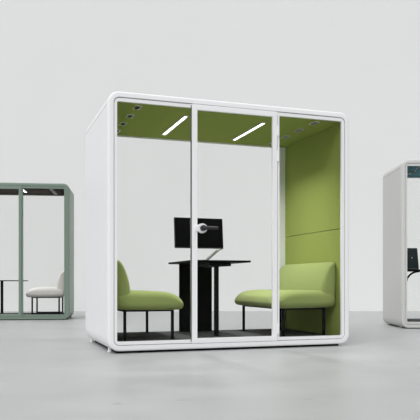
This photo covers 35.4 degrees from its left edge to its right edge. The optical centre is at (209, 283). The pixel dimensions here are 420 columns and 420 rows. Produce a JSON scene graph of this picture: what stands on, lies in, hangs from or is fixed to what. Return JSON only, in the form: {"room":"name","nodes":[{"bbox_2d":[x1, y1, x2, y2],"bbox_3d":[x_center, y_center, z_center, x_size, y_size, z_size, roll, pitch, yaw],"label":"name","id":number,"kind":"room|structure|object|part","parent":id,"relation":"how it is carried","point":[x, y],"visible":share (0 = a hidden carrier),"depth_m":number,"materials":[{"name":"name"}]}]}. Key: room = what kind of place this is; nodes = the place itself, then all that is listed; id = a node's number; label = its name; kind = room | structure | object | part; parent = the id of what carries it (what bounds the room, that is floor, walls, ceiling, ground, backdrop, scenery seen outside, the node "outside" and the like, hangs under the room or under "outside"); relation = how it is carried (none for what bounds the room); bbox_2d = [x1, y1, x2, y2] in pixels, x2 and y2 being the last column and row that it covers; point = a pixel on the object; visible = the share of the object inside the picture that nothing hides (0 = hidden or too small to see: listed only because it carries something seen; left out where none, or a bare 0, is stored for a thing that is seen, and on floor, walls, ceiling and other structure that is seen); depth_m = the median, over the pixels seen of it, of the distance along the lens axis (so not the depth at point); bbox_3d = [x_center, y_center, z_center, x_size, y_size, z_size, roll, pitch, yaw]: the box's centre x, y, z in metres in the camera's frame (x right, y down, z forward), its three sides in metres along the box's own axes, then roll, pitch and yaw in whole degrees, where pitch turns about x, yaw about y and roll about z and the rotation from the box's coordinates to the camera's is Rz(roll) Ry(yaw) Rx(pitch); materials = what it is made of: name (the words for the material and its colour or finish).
{"room":"office pod showroom","nodes":[
{"label":"office pod showroom","id":0,"kind":"room"},
{"bbox_2d":[0,0,419,310],"bbox_3d":[0.000,-7.387,14.610,60.000,16.000,0.300,0,0,0],"label":"wall","id":1,"kind":"structure","parent":0,"point":[61,61],"depth_m":14.46,"materials":[{"name":"paint"}]},
{"bbox_2d":[0,311,419,419],"bbox_3d":[0.000,0.763,0.380,60.000,0.300,28.760,0,0,0],"label":"floor","id":2,"kind":"structure","parent":0,"point":[50,369],"depth_m":4.37,"materials":[{"name":"concrete"}]},
{"bbox_2d":[0,182,73,319],"bbox_3d":[-3.576,-0.526,11.263,2.378,2.278,0.940,0,0,-6],"label":"pod","id":3,"kind":"object","parent":2,"relation":"on","point":[26,189],"visible":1,"depth_m":11.00,"materials":[{"name":"green"}]},
{"bbox_3d":[-3.542,-0.528,10.876,0.840,2.167,0.030,0,0,-6],"label":"door","id":4,"kind":"part","parent":3,"relation":"part of","materials":[{"name":"grey"}]},
{"bbox_2d":[0,280,27,313],"bbox_3d":[-3.565,0.239,11.284,0.800,0.575,0.560,0,0,-7],"label":"side table","id":5,"kind":"object","parent":3,"relation":"on","point":[0,280],"visible":0.79,"depth_m":11.26,"materials":[{"name":"black metal"}]},
{"bbox_3d":[-3.565,0.242,11.284,0.040,0.550,0.040,0,0,-6],"label":"leg","id":6,"kind":"part","parent":5,"relation":"part of","materials":[{"name":"black metal"}]},
{"bbox_3d":[-3.628,-0.530,11.717,2.265,2.162,0.018,0,0,-7],"label":"frame","id":7,"kind":"part","parent":3,"relation":"part of","materials":[{"name":"grey metal"}]},
{"bbox_3d":[-3.581,-1.597,11.305,2.253,0.035,0.812,0,0,-6],"label":"ceiling panel","id":8,"kind":"part","parent":3,"relation":"part of","materials":[{"name":"brown fabric"}]},
{"bbox_3d":[-3.533,-0.530,10.886,2.265,2.162,0.029,0,0,-6],"label":"frame","id":9,"kind":"part","parent":3,"relation":"part of","materials":[{"name":"grey"}]},
{"bbox_2d":[26,271,63,313],"bbox_3d":[-2.801,0.157,11.402,0.668,0.739,0.700,0,0,-6],"label":"sofa","id":10,"kind":"object","parent":3,"relation":"on","point":[58,291],"visible":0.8,"depth_m":11.09,"materials":[{"name":"fabric"}]},
{"bbox_3d":[-2.998,0.388,11.103,0.025,0.278,0.025,0,0,-6],"label":"leg","id":11,"kind":"part","parent":10,"relation":"part of","materials":[{"name":"black metal"}]},
{"bbox_3d":[-2.802,0.152,11.402,0.667,0.178,0.700,0,0,-6],"label":"seat","id":12,"kind":"part","parent":10,"relation":"part of","materials":[{"name":"fabric"}]},
{"bbox_3d":[-2.808,0.240,11.401,0.469,0.022,0.574,0,0,-6],"label":"seat frame","id":13,"kind":"part","parent":10,"relation":"part of","materials":[{"name":"black metal"}]},
{"bbox_3d":[-2.556,0.388,11.153,0.025,0.278,0.025,0,0,-6],"label":"leg","id":14,"kind":"part","parent":10,"relation":"part of","materials":[{"name":"black metal"}]},
{"bbox_3d":[-2.552,0.007,11.430,0.166,0.439,0.676,0,0,-6],"label":"backrest","id":15,"kind":"part","parent":10,"relation":"part of","materials":[{"name":"fabric"}]},
{"bbox_3d":[-2.403,-0.528,11.444,0.006,2.056,0.785,0,0,-7],"label":"panel","id":16,"kind":"part","parent":3,"relation":"part of","materials":[{"name":"grey"}]},
{"bbox_2d":[86,91,348,352],"bbox_3d":[0.039,-0.526,6.656,2.378,2.278,1.405,0,0,-19],"label":"pod","id":17,"kind":"object","parent":2,"relation":"on","point":[310,148],"visible":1,"depth_m":6.43,"materials":[{"name":"white"}]},
{"bbox_3d":[-1.098,-0.535,6.315,0.006,2.043,1.250,0,0,-19],"label":"panel","id":18,"kind":"part","parent":17,"relation":"part of","materials":[{"name":"white"}]},
{"bbox_2d":[133,105,141,109],"bbox_3d":[-0.651,-1.578,5.913,0.062,0.006,0.124,0,0,-19],"label":"ceiling vent","id":19,"kind":"object","parent":17,"relation":"attached to","point":[135,107],"depth_m":5.92,"materials":[{"name":"black plastic"}]},
{"bbox_2d":[117,260,183,340],"bbox_3d":[-0.726,0.157,6.477,0.668,0.739,1.144,0,0,-19],"label":"sofa","id":20,"kind":"object","parent":17,"relation":"on","point":[128,300],"visible":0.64,"depth_m":5.93,"materials":[{"name":"green fabric"}]},
{"bbox_3d":[-0.963,0.007,6.395,0.166,0.439,1.120,0,0,-19],"label":"backrest","id":21,"kind":"part","parent":20,"relation":"part of","materials":[{"name":"green fabric"}]},
{"bbox_3d":[-0.768,0.392,5.936,0.025,0.270,0.025,0,0,-19],"label":"leg","id":22,"kind":"part","parent":20,"relation":"part of","materials":[{"name":"black metal"}]},
{"bbox_3d":[-0.720,0.248,6.479,0.469,0.022,1.018,0,0,-19],"label":"seat frame","id":23,"kind":"part","parent":20,"relation":"part of","materials":[{"name":"black metal"}]},
{"bbox_3d":[-0.671,0.392,7.021,0.025,0.270,0.025,0,0,-19],"label":"leg","id":24,"kind":"part","parent":20,"relation":"part of","materials":[{"name":"black metal"}]},
{"bbox_3d":[-0.726,0.160,6.477,0.667,0.178,1.144,0,0,-19],"label":"seat","id":25,"kind":"part","parent":20,"relation":"part of","materials":[{"name":"green fabric"}]},
{"bbox_3d":[-0.348,0.392,6.081,0.025,0.270,0.025,0,0,-19],"label":"leg","id":26,"kind":"part","parent":20,"relation":"part of","materials":[{"name":"black metal"}]},
{"bbox_2d":[161,115,187,134],"bbox_3d":[-0.358,-1.576,6.591,0.048,0.012,0.820,0,0,-19],"label":"ceiling light","id":27,"kind":"object","parent":17,"relation":"attached to","point":[170,124],"depth_m":6.56,"materials":[{"name":"white plastic"}]},
{"bbox_3d":[-0.497,-0.535,5.822,0.678,2.109,0.008,0,0,-19],"label":"glass panel","id":28,"kind":"part","parent":17,"relation":"part of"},
{"bbox_3d":[-0.186,-0.536,7.308,2.265,2.149,0.018,0,0,-19],"label":"frame","id":29,"kind":"part","parent":17,"relation":"part of","materials":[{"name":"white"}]},
{"bbox_3d":[-0.007,-0.496,5.928,0.158,0.052,0.056,0,0,-19],"label":"handle","id":30,"kind":"part","parent":17,"relation":"part of","materials":[{"name":"grey metal"}]},
{"bbox_2d":[168,260,250,335],"bbox_3d":[-0.023,0.152,6.817,0.612,0.749,0.900,0,0,-19],"label":"table","id":31,"kind":"object","parent":17,"relation":"on","point":[204,267],"visible":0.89,"depth_m":7.13,"materials":[{"name":"black metal"}]},
{"bbox_3d":[-0.158,0.161,7.178,0.368,0.731,0.030,0,0,-19],"label":"leg","id":32,"kind":"part","parent":31,"relation":"part of","materials":[{"name":"black metal"}]},
{"bbox_2d":[174,217,222,259],"bbox_3d":[-0.121,-0.459,7.064,0.578,0.470,0.170,0,0,-19],"label":"computer monitor","id":33,"kind":"object","parent":31,"relation":"on","point":[211,239],"visible":0.64,"depth_m":7.00,"materials":[{"name":"black plastic"}]},
{"bbox_3d":[-0.028,-0.389,7.137,0.348,0.328,0.107,0,0,-32],"label":"monitor arm","id":34,"kind":"part","parent":33,"relation":"part of","materials":[{"name":"silver metal"}]},
{"bbox_3d":[0.063,0.173,6.586,0.040,0.695,0.040,0,0,-19],"label":"leg","id":35,"kind":"part","parent":31,"relation":"part of","materials":[{"name":"black metal"}]},
{"bbox_3d":[0.031,0.596,6.680,2.203,0.033,1.175,0,0,-19],"label":"frame","id":36,"kind":"part","parent":17,"relation":"part of","materials":[{"name":"white metal"}]},
{"bbox_3d":[0.025,-1.597,6.696,2.253,0.035,1.277,0,0,-19],"label":"ceiling panel","id":37,"kind":"part","parent":17,"relation":"part of","materials":[{"name":"green fabric"}]},
{"bbox_3d":[0.232,-0.535,6.065,0.840,2.154,0.030,0,0,-19],"label":"door","id":38,"kind":"part","parent":17,"relation":"part of","materials":[{"name":"white"}]},
{"bbox_2d":[232,122,265,139],"bbox_3d":[0.396,-1.576,6.851,0.048,0.012,0.820,0,0,-19],"label":"ceiling light","id":39,"kind":"object","parent":17,"relation":"attached to","point":[240,130],"depth_m":6.81,"materials":[{"name":"white plastic"}]},
{"bbox_2d":[235,262,335,336],"bbox_3d":[0.762,0.157,6.977,0.668,0.739,1.180,0,0,-19],"label":"sofa","id":40,"kind":"object","parent":17,"relation":"on","point":[309,285],"visible":0.88,"depth_m":6.60,"materials":[{"name":"green fabric"}]},
{"bbox_3d":[0.378,0.392,7.389,0.025,0.270,0.025,0,0,-19],"label":"leg","id":41,"kind":"part","parent":40,"relation":"part of","materials":[{"name":"black metal"}]},
{"bbox_3d":[0.799,0.392,7.534,0.025,0.270,0.025,0,0,-19],"label":"leg","id":42,"kind":"part","parent":40,"relation":"part of","materials":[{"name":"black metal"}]},
{"bbox_3d":[0.756,0.248,6.975,0.469,0.022,1.054,0,0,-19],"label":"seat frame","id":43,"kind":"part","parent":40,"relation":"part of","materials":[{"name":"black metal"}]},
{"bbox_3d":[0.714,0.392,6.415,0.025,0.270,0.025,0,0,-19],"label":"leg","id":44,"kind":"part","parent":40,"relation":"part of","materials":[{"name":"black metal"}]},
{"bbox_3d":[0.762,0.160,6.977,0.667,0.178,1.180,0,0,-19],"label":"seat","id":45,"kind":"part","parent":40,"relation":"part of","materials":[{"name":"green fabric"}]},
{"bbox_3d":[1.000,0.007,7.059,0.166,0.439,1.156,0,0,-19],"label":"backrest","id":46,"kind":"part","parent":40,"relation":"part of","materials":[{"name":"green fabric"}]},
{"bbox_3d":[1.134,0.392,6.560,0.025,0.270,0.025,0,0,-19],"label":"leg","id":47,"kind":"part","parent":40,"relation":"part of","materials":[{"name":"black metal"}]},
{"bbox_3d":[1.091,-1.058,7.063,0.018,1.041,1.275,0,0,-19],"label":"wall panel","id":48,"kind":"part","parent":17,"relation":"part of","materials":[{"name":"green fabric"}]},
{"bbox_3d":[1.091,-0.003,7.063,0.018,1.059,1.275,0,0,-19],"label":"wall panel","id":49,"kind":"part","parent":17,"relation":"part of","materials":[{"name":"green fabric"}]},
{"bbox_2d":[383,160,419,327],"bbox_3d":[3.762,-0.526,9.300,2.378,2.278,1.040,0,0,0],"label":"pod","id":50,"kind":"object","parent":2,"relation":"on","point":[395,179],"visible":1,"depth_m":9.13,"materials":[{"name":"grey"}]},
{"bbox_3d":[2.576,-0.528,9.348,0.006,2.056,0.885,0,0,0],"label":"panel","id":51,"kind":"part","parent":50,"relation":"part of","materials":[{"name":"grey"}]},
{"bbox_3d":[3.762,-0.530,8.870,2.265,2.162,0.029,0,0,0],"label":"frame","id":52,"kind":"part","parent":50,"relation":"part of","materials":[{"name":"grey"}]},
{"bbox_2d":[407,269,419,280],"bbox_3d":[3.047,-0.043,9.275,0.803,0.294,0.350,0,0,0],"label":"desk","id":53,"kind":"object","parent":50,"relation":"attached to","point":[413,271],"visible":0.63,"depth_m":9.19,"materials":[{"name":"black laminate"}]},
{"bbox_2d":[407,248,418,268],"bbox_3d":[2.800,-0.340,9.325,0.270,0.300,0.230,0,0,0],"label":"laptop","id":54,"kind":"object","parent":53,"relation":"on","point":[412,253],"visible":0.47,"depth_m":9.23,"materials":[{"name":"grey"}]},
{"bbox_2d":[407,269,419,271],"bbox_3d":[3.048,-0.177,9.275,0.800,0.025,0.350,0,0,0],"label":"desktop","id":55,"kind":"object","parent":53,"relation":"attached to","point":[408,270],"depth_m":9.10,"materials":[{"name":"black laminate"}]},
{"bbox_3d":[3.762,-1.597,9.342,2.253,0.035,0.912,0,0,0],"label":"ceiling panel","id":56,"kind":"part","parent":50,"relation":"part of","materials":[{"name":"teal fabric"}]}
]}

